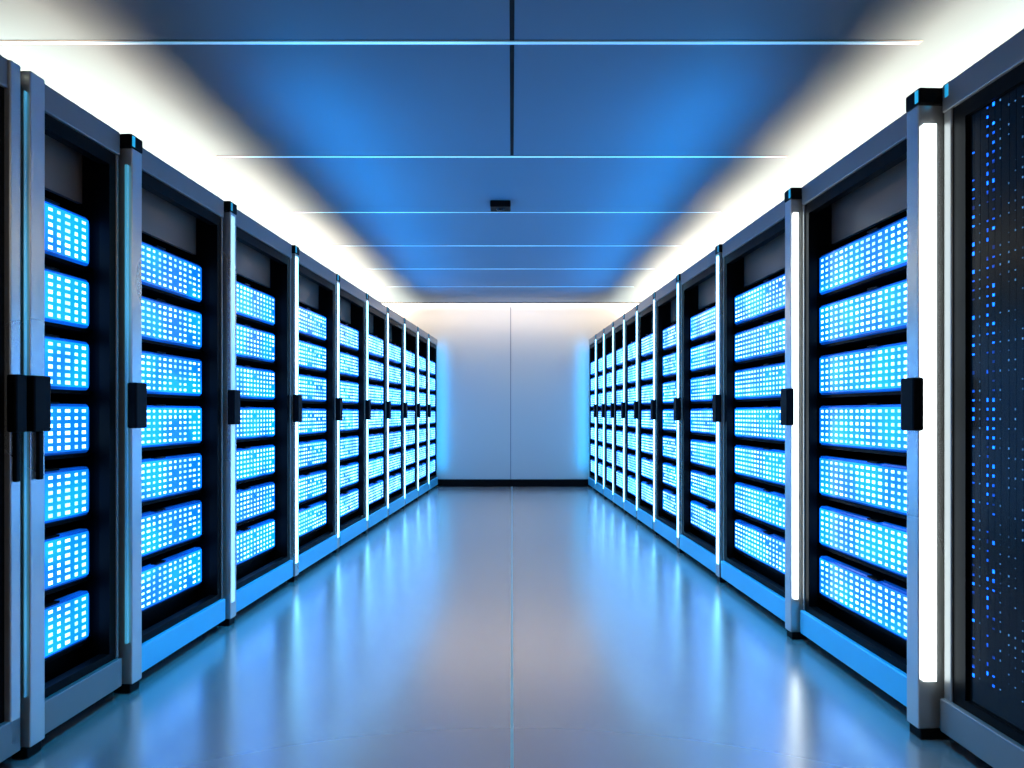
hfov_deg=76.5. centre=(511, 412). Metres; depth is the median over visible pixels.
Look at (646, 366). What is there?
server
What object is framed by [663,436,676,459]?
server
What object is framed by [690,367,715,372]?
shelf
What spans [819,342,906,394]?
server
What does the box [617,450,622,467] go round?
server
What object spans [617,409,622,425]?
server
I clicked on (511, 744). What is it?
trim
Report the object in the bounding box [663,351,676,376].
server
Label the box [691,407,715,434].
server
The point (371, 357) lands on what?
shelf
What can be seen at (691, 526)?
shelf
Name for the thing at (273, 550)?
shelf
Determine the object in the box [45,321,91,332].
shelf
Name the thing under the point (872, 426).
server
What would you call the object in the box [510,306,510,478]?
trim
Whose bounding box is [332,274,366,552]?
tall cabinet
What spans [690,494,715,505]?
shelf
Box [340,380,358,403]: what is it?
server
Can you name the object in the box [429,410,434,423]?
server
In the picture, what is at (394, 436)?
server
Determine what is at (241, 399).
shelf
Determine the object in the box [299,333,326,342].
shelf
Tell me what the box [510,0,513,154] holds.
trim
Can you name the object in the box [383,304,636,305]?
diffuser
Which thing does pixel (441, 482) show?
baseboard
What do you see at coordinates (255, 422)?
server
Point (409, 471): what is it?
server
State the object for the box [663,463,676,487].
server
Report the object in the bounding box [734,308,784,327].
shelf
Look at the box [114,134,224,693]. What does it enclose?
tall cabinet
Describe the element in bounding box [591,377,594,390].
server
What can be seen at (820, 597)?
shelf
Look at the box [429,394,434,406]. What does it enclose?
server
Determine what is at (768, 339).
server
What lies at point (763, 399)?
shelf
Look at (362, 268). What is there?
recessed light
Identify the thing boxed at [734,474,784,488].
shelf
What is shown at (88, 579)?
shelf
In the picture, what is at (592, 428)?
server
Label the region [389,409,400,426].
server
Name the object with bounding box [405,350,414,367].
server
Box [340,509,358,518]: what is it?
shelf
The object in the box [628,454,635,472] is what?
server
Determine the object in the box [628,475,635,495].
server
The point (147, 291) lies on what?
shelf
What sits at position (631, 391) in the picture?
server
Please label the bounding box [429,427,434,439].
server
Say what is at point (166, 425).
server
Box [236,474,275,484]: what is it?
shelf
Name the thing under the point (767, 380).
server
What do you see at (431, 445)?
server
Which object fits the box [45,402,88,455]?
server
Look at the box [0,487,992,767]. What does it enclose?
floor
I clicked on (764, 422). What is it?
server
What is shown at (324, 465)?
shelf
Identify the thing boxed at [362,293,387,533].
tall cabinet
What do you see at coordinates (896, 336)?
shelf
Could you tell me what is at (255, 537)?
server
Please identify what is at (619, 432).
server
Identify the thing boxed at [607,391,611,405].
server
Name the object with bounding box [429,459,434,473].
server
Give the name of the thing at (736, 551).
shelf
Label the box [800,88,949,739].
tall cabinet
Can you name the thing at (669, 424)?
server
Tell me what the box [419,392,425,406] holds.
server
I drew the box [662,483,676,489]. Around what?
shelf
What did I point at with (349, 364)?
server
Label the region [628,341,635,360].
server
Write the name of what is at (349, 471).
server
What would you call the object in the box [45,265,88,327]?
server
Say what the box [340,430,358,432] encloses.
shelf
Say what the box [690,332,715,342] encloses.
shelf
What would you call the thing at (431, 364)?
server
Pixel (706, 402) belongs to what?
shelf
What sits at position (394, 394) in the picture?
server
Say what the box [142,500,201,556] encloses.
server
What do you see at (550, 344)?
wall
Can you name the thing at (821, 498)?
shelf
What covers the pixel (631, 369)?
server
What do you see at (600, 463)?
server
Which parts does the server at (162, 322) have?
handle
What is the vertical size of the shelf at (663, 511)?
0.012 m
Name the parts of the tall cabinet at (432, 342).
handle, door frame, rail, rail, edge trim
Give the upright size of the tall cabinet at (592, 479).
2.203 m
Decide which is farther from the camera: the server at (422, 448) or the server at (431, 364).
the server at (431, 364)
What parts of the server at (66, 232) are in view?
handle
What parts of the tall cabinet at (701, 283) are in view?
edge trim, rail, rail, door frame, panel, blanking panel, handle, post, post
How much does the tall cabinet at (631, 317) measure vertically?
2.203 m
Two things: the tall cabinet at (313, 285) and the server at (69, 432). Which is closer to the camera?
the server at (69, 432)
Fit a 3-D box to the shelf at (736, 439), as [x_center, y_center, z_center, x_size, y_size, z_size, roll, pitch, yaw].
[1.796,0.161,3.701,0.695,0.012,0.997,0,0,-2]
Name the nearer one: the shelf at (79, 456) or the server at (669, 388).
the shelf at (79, 456)
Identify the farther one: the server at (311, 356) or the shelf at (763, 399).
the server at (311, 356)
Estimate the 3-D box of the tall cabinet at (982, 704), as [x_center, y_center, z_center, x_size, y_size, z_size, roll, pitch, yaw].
[1.936,0.004,1.667,1.076,2.203,1.061,0,0,-2]
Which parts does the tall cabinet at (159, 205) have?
post, post, handle, panel, blanking panel, door frame, rail, rail, edge trim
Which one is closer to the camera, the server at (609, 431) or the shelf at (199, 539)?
the shelf at (199, 539)
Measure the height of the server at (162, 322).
0.195 m
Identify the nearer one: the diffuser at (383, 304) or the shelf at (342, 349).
the shelf at (342, 349)
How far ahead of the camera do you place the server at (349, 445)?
5.62 m
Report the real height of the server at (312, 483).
0.195 m
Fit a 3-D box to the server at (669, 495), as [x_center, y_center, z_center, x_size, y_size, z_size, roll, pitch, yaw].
[1.679,0.772,5.509,0.645,0.195,0.683,0,0,-2]
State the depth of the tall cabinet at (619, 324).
7.74 m
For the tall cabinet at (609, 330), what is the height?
2.203 m
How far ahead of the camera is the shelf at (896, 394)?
2.84 m
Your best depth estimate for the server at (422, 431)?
8.68 m
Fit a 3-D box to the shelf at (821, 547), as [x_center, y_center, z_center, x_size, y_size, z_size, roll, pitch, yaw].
[1.836,0.637,2.686,0.695,0.012,0.907,0,0,-2]
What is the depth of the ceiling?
3.58 m
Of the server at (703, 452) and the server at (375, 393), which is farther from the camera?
the server at (375, 393)
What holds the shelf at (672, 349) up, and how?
attached to the tall cabinet at (668, 297)
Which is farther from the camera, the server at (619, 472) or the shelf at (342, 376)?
the server at (619, 472)
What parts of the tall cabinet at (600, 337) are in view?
rail, rail, door frame, handle, post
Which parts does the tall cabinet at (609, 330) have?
rail, rail, door frame, handle, post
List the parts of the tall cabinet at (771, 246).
edge trim, rail, rail, door frame, panel, blanking panel, handle, post, post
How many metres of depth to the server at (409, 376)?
7.88 m
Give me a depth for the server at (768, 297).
3.76 m
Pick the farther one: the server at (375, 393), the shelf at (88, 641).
the server at (375, 393)
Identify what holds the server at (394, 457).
in the tall cabinet at (394, 321)
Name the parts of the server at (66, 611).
handle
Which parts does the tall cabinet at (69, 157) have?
post, post, handle, panel, blanking panel, door frame, rail, rail, edge trim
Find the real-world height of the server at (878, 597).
0.195 m
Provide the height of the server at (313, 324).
0.195 m
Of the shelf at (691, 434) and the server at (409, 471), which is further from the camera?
the server at (409, 471)
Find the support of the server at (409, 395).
in the tall cabinet at (410, 492)
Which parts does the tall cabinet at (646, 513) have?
edge trim, rail, rail, door frame, handle, post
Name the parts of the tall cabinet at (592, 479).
edge trim, rail, rail, door frame, handle, post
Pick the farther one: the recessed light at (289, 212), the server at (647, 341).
the server at (647, 341)
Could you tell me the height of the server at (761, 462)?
0.195 m
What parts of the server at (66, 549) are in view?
handle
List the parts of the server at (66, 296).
handle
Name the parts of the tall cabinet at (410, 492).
post, handle, blanking panel, door frame, rail, rail, edge trim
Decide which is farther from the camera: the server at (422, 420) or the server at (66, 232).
the server at (422, 420)
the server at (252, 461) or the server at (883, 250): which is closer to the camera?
the server at (883, 250)
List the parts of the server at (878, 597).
handle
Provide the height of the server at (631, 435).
0.195 m
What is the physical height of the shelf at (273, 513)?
0.012 m
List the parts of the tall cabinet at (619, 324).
edge trim, rail, rail, door frame, handle, post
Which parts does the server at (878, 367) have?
handle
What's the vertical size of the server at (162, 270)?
0.195 m
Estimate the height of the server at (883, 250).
0.195 m
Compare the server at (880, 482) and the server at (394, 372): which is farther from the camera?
the server at (394, 372)
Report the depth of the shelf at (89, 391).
2.41 m
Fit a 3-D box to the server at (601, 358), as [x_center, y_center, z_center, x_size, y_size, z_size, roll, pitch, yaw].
[1.533,-0.658,8.770,0.678,0.195,0.452,0,0,-2]
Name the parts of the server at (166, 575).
handle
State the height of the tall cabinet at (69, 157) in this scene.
2.200 m
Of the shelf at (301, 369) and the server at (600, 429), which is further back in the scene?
the server at (600, 429)
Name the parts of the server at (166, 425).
handle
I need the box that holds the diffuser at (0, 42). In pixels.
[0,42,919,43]
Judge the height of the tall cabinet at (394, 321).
2.203 m
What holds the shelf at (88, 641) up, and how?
attached to the tall cabinet at (69, 157)
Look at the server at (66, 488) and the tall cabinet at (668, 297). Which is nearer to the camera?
the server at (66, 488)
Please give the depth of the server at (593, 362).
9.48 m
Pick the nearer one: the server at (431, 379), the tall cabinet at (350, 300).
the tall cabinet at (350, 300)
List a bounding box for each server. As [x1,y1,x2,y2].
[45,197,88,265]
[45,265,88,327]
[45,333,88,390]
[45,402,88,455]
[45,466,88,522]
[45,528,88,590]
[45,590,88,658]
[142,242,201,301]
[142,296,201,348]
[142,351,201,395]
[142,404,201,447]
[142,453,201,501]
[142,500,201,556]
[142,547,201,610]
[236,281,274,324]
[236,323,274,361]
[236,365,274,399]
[236,406,274,439]
[236,445,274,481]
[236,482,274,523]
[236,519,274,565]
[299,306,325,340]
[299,340,325,370]
[299,374,325,401]
[299,407,325,434]
[299,439,325,468]
[299,470,325,502]
[299,501,325,536]
[340,323,358,350]
[340,352,358,376]
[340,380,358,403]
[340,408,358,430]
[340,436,358,459]
[340,462,358,488]
[340,488,358,516]
[368,333,382,357]
[368,359,382,380]
[368,384,382,404]
[368,409,382,428]
[368,433,382,453]
[368,457,382,479]
[368,480,382,504]
[389,343,400,363]
[389,365,400,384]
[389,387,400,405]
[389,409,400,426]
[389,431,400,449]
[389,452,400,471]
[389,473,400,493]
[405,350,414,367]
[405,370,414,386]
[405,390,414,405]
[405,410,414,425]
[405,429,414,445]
[405,448,414,465]
[405,467,414,485]
[419,356,425,371]
[419,374,425,388]
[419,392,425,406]
[419,410,425,424]
[419,428,425,442]
[419,445,425,460]
[419,463,425,478]
[429,360,434,374]
[429,377,434,390]
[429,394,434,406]
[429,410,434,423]
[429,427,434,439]
[429,443,434,456]
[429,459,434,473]
[591,361,594,374]
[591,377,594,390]
[591,394,594,406]
[591,410,594,423]
[591,427,594,439]
[591,443,594,456]
[591,459,594,472]
[599,357,602,371]
[599,374,602,388]
[599,392,602,406]
[599,410,602,423]
[599,428,602,441]
[599,445,602,459]
[599,462,602,477]
[607,352,611,368]
[607,371,611,387]
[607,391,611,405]
[607,410,611,424]
[607,429,611,443]
[607,448,611,463]
[607,466,611,482]
[617,347,622,365]
[617,368,622,385]
[617,389,622,405]
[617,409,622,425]
[617,430,622,446]
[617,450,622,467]
[617,470,622,488]
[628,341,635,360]
[628,364,635,382]
[628,387,635,404]
[628,409,635,427]
[628,432,635,449]
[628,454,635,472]
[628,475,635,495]
[641,333,652,356]
[641,359,652,380]
[641,384,652,404]
[641,409,652,428]
[641,433,652,454]
[641,457,652,479]
[641,481,652,505]
[663,323,676,349]
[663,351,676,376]
[663,380,676,402]
[663,408,676,430]
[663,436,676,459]
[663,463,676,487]
[663,489,676,516]
[691,306,715,339]
[691,340,715,370]
[691,374,715,401]
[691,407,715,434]
[691,439,715,468]
[691,470,715,502]
[691,501,715,536]
[735,273,784,324]
[735,318,784,361]
[735,362,784,399]
[735,406,784,440]
[735,445,784,485]
[735,482,784,529]
[735,519,784,574]
[819,216,906,294]
[819,279,906,344]
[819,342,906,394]
[819,403,906,452]
[819,456,906,514]
[819,506,906,577]
[819,556,906,640]
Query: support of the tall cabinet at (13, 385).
on the floor
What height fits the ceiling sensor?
0.065 m
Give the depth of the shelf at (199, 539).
3.07 m
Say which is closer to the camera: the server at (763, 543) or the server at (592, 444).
the server at (763, 543)
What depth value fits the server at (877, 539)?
2.75 m
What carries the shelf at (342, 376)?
attached to the tall cabinet at (350, 300)
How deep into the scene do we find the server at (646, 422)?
6.29 m
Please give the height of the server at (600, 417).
0.195 m
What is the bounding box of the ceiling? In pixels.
[0,0,1023,301]
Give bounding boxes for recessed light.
[0,40,922,44]
[216,156,786,157]
[289,212,721,212]
[332,245,682,245]
[362,268,655,268]
[385,286,634,286]
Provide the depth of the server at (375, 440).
6.34 m
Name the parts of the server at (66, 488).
handle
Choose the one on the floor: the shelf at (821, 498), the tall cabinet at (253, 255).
the tall cabinet at (253, 255)
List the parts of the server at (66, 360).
handle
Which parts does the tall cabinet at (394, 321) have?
post, handle, blanking panel, door frame, rail, rail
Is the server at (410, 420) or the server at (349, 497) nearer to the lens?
the server at (349, 497)
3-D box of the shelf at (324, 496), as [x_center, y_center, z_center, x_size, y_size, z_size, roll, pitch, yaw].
[-1.819,0.637,4.698,0.695,0.012,0.818,0,0,3]
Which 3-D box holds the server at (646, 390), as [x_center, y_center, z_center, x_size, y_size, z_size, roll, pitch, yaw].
[1.633,-0.181,6.260,0.678,0.195,0.511,0,0,-2]
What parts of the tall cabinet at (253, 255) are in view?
post, post, handle, panel, blanking panel, door frame, rail, rail, edge trim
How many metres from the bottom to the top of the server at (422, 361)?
0.195 m
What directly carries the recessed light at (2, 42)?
in the ceiling
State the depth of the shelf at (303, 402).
4.93 m
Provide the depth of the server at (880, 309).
2.73 m
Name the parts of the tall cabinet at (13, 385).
door frame, rail, rail, post, handle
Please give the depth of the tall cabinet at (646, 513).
6.41 m
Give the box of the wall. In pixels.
[386,306,634,478]
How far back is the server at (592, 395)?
9.48 m
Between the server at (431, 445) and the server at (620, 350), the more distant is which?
the server at (431, 445)
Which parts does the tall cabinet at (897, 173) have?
edge trim, rail, rail, door frame, panel, blanking panel, handle, post, post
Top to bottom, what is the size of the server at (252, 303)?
0.195 m
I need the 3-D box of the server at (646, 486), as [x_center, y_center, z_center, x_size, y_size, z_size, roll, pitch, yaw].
[1.633,0.772,6.260,0.678,0.195,0.511,0,0,-2]
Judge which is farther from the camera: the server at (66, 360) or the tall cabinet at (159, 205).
the tall cabinet at (159, 205)
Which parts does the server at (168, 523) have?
handle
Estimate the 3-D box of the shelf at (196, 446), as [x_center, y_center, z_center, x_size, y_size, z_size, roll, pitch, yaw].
[-1.935,0.161,2.974,0.665,0.012,0.747,0,0,3]
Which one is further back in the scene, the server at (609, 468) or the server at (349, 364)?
the server at (609, 468)
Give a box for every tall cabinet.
[0,55,26,762]
[12,71,121,758]
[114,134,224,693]
[218,201,292,625]
[287,245,336,581]
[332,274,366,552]
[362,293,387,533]
[383,307,403,519]
[401,318,417,508]
[414,326,428,499]
[425,334,437,492]
[588,334,597,491]
[596,329,606,497]
[604,322,616,504]
[613,314,627,512]
[624,304,640,521]
[637,292,658,534]
[655,274,684,552]
[680,244,726,582]
[721,188,807,639]
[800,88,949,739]
[940,29,1023,767]
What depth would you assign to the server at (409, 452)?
7.93 m
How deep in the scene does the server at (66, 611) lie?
2.39 m
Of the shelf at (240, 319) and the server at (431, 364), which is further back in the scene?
the server at (431, 364)
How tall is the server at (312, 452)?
0.195 m
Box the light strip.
[380,302,640,305]
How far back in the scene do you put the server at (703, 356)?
4.75 m
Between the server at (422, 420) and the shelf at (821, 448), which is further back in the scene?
the server at (422, 420)
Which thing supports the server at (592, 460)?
in the tall cabinet at (592, 479)
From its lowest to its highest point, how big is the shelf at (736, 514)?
0.012 m
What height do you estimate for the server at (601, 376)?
0.195 m
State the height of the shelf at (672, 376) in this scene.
0.012 m
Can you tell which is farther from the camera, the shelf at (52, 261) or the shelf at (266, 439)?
the shelf at (266, 439)
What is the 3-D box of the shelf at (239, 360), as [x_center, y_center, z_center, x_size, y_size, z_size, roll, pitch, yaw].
[-1.885,-0.317,3.819,0.665,0.012,0.818,0,0,3]
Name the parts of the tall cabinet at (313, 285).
post, post, handle, panel, blanking panel, door frame, rail, rail, edge trim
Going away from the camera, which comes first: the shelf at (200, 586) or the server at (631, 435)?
the shelf at (200, 586)
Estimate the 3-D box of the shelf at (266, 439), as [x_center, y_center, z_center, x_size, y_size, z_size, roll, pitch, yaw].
[-1.885,0.161,3.819,0.665,0.012,0.818,0,0,3]
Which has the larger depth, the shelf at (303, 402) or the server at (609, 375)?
the server at (609, 375)
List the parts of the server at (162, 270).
handle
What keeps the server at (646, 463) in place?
in the tall cabinet at (646, 513)
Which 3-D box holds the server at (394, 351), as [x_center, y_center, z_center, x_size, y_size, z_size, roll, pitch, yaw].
[-1.615,-0.658,7.136,0.678,0.195,0.612,0,0,3]
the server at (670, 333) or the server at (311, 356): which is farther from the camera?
the server at (670, 333)
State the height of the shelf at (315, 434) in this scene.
0.012 m
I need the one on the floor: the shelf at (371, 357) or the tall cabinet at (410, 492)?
the tall cabinet at (410, 492)
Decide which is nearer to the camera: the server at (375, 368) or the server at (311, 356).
the server at (311, 356)
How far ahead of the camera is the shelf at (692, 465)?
4.88 m
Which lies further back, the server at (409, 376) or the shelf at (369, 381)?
the server at (409, 376)
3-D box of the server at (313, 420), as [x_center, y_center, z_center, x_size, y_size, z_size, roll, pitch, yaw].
[-1.779,0.057,4.696,0.635,0.195,0.804,0,0,3]
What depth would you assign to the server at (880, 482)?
2.76 m
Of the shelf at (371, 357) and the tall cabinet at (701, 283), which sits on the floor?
the tall cabinet at (701, 283)
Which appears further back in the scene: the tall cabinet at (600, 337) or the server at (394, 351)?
the tall cabinet at (600, 337)
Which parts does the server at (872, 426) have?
handle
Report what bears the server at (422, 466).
in the tall cabinet at (422, 336)
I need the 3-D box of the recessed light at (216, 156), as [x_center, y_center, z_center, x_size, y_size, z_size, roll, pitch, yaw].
[-0.066,-1.652,4.190,3.679,0.006,0.022,0,0,0]
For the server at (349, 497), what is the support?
in the tall cabinet at (350, 300)
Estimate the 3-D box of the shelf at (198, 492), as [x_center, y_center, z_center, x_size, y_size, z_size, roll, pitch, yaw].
[-1.935,0.399,2.974,0.665,0.012,0.747,0,0,3]
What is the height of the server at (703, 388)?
0.195 m
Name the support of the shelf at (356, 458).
attached to the tall cabinet at (350, 300)
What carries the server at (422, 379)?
in the tall cabinet at (422, 336)
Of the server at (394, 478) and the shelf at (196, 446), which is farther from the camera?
the server at (394, 478)
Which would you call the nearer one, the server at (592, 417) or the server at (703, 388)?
the server at (703, 388)
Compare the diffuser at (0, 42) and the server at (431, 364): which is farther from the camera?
the server at (431, 364)
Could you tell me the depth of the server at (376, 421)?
6.37 m
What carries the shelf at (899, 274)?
attached to the tall cabinet at (897, 173)
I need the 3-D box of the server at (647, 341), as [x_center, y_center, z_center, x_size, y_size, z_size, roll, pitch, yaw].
[1.633,-0.658,6.260,0.678,0.195,0.511,0,0,-2]
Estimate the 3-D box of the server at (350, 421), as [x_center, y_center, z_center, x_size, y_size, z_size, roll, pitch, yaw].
[-1.725,0.057,5.546,0.645,0.195,0.743,0,0,3]
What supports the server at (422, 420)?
in the tall cabinet at (422, 336)
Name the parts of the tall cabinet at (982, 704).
post, rail, rail, door panel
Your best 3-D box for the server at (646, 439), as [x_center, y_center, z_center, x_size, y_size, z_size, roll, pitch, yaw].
[1.633,0.295,6.260,0.678,0.195,0.511,0,0,-2]
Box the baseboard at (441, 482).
[434,479,590,486]
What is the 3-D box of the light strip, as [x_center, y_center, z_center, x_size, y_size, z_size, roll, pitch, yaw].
[0.000,-1.633,9.730,4.400,0.045,0.060,0,0,0]
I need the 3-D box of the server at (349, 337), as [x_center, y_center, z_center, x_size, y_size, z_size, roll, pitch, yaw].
[-1.725,-0.658,5.546,0.645,0.195,0.743,0,0,3]
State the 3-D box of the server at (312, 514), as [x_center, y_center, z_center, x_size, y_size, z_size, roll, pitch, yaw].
[-1.779,0.772,4.696,0.635,0.195,0.804,0,0,3]
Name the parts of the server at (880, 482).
handle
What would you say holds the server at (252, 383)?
in the tall cabinet at (253, 255)
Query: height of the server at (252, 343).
0.195 m
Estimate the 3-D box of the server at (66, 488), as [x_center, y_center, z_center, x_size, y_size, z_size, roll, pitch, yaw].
[-1.933,0.295,2.325,0.605,0.195,0.408,0,0,3]
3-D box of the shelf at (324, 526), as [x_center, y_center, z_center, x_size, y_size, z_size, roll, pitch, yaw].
[-1.819,0.876,4.698,0.695,0.012,0.818,0,0,3]
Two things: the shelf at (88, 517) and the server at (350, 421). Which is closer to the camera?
the shelf at (88, 517)
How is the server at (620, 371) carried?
in the tall cabinet at (619, 324)
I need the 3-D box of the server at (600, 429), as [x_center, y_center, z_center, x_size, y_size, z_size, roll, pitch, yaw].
[1.533,0.295,8.770,0.678,0.195,0.452,0,0,-2]
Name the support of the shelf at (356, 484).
attached to the tall cabinet at (350, 300)
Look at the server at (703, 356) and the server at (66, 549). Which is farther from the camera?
the server at (703, 356)
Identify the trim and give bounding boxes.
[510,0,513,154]
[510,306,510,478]
[510,523,513,767]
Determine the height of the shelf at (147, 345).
0.012 m
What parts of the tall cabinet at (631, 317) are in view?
edge trim, rail, rail, door frame, handle, post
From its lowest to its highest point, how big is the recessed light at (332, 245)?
0.006 m
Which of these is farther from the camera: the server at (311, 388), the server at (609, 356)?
the server at (609, 356)
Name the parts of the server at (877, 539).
handle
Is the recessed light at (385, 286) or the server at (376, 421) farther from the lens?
the recessed light at (385, 286)
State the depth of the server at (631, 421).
6.94 m
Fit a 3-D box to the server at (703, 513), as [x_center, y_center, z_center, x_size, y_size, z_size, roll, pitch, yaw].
[1.717,0.772,4.679,0.635,0.195,0.823,0,0,-2]
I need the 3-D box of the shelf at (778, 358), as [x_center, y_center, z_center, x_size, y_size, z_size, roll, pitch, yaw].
[1.796,-0.317,3.701,0.695,0.012,0.997,0,0,-2]
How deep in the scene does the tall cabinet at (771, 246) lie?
3.60 m
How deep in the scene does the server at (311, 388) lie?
4.77 m
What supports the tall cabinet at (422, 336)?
on the floor
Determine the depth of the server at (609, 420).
8.24 m
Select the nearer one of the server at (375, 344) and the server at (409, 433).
the server at (375, 344)
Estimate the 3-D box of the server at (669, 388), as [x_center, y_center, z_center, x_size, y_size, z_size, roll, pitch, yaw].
[1.679,-0.181,5.509,0.645,0.195,0.683,0,0,-2]
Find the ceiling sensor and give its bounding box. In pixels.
[490,200,510,211]
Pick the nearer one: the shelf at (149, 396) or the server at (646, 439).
the shelf at (149, 396)
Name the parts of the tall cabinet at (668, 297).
edge trim, rail, rail, door frame, panel, blanking panel, handle, post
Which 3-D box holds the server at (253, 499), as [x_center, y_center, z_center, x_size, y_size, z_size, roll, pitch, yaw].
[-1.846,0.534,3.817,0.605,0.195,0.804,0,0,3]
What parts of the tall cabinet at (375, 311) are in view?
post, handle, blanking panel, door frame, rail, rail, edge trim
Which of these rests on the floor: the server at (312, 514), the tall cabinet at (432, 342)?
the tall cabinet at (432, 342)
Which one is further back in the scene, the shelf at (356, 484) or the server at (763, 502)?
the shelf at (356, 484)
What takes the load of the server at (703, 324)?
in the tall cabinet at (701, 283)
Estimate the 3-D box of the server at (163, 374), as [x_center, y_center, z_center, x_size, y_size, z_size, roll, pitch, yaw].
[-1.895,-0.181,2.972,0.605,0.195,0.733,0,0,3]
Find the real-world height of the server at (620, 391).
0.195 m
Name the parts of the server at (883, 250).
handle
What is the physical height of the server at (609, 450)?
0.195 m
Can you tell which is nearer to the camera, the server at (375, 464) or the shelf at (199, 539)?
the shelf at (199, 539)
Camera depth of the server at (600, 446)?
8.76 m
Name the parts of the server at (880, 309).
handle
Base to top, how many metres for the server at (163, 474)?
0.195 m
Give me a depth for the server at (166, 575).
3.06 m
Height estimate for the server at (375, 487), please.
0.195 m
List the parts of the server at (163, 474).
handle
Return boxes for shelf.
[45,254,91,271]
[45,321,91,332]
[45,453,91,459]
[45,514,91,527]
[45,576,91,595]
[45,637,91,663]
[51,389,91,393]
[142,284,202,305]
[142,339,202,352]
[142,443,202,450]
[142,490,202,505]
[142,536,202,560]
[142,583,202,614]
[147,394,202,398]
[236,314,275,327]
[236,356,275,364]
[236,437,275,441]
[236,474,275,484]
[236,511,275,526]
[236,547,275,568]
[240,398,275,401]
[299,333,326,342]
[299,367,326,372]
[299,433,326,436]
[299,463,326,470]
[299,494,326,504]
[299,524,326,539]
[302,401,326,403]
[340,345,358,352]
[340,374,358,378]
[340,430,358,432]
[340,456,358,461]
[340,482,358,490]
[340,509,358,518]
[368,354,380,359]
[368,379,380,382]
[662,346,676,351]
[662,374,676,377]
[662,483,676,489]
[662,510,676,518]
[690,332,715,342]
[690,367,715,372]
[690,401,711,403]
[690,433,715,436]
[690,463,715,470]
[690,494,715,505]
[690,524,715,539]
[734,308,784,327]
[734,353,784,364]
[734,398,780,401]
[734,437,784,443]
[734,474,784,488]
[734,511,784,532]
[734,548,784,577]
[818,265,906,298]
[818,328,906,348]
[818,391,900,397]
[818,445,906,456]
[818,495,906,519]
[818,544,906,582]
[818,594,906,644]
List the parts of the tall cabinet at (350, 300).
post, handle, panel, blanking panel, door frame, rail, rail, edge trim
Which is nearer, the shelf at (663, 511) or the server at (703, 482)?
the server at (703, 482)
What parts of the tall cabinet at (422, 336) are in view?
post, handle, door frame, rail, rail, edge trim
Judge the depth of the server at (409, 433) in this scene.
7.88 m
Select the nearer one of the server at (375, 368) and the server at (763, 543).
the server at (763, 543)

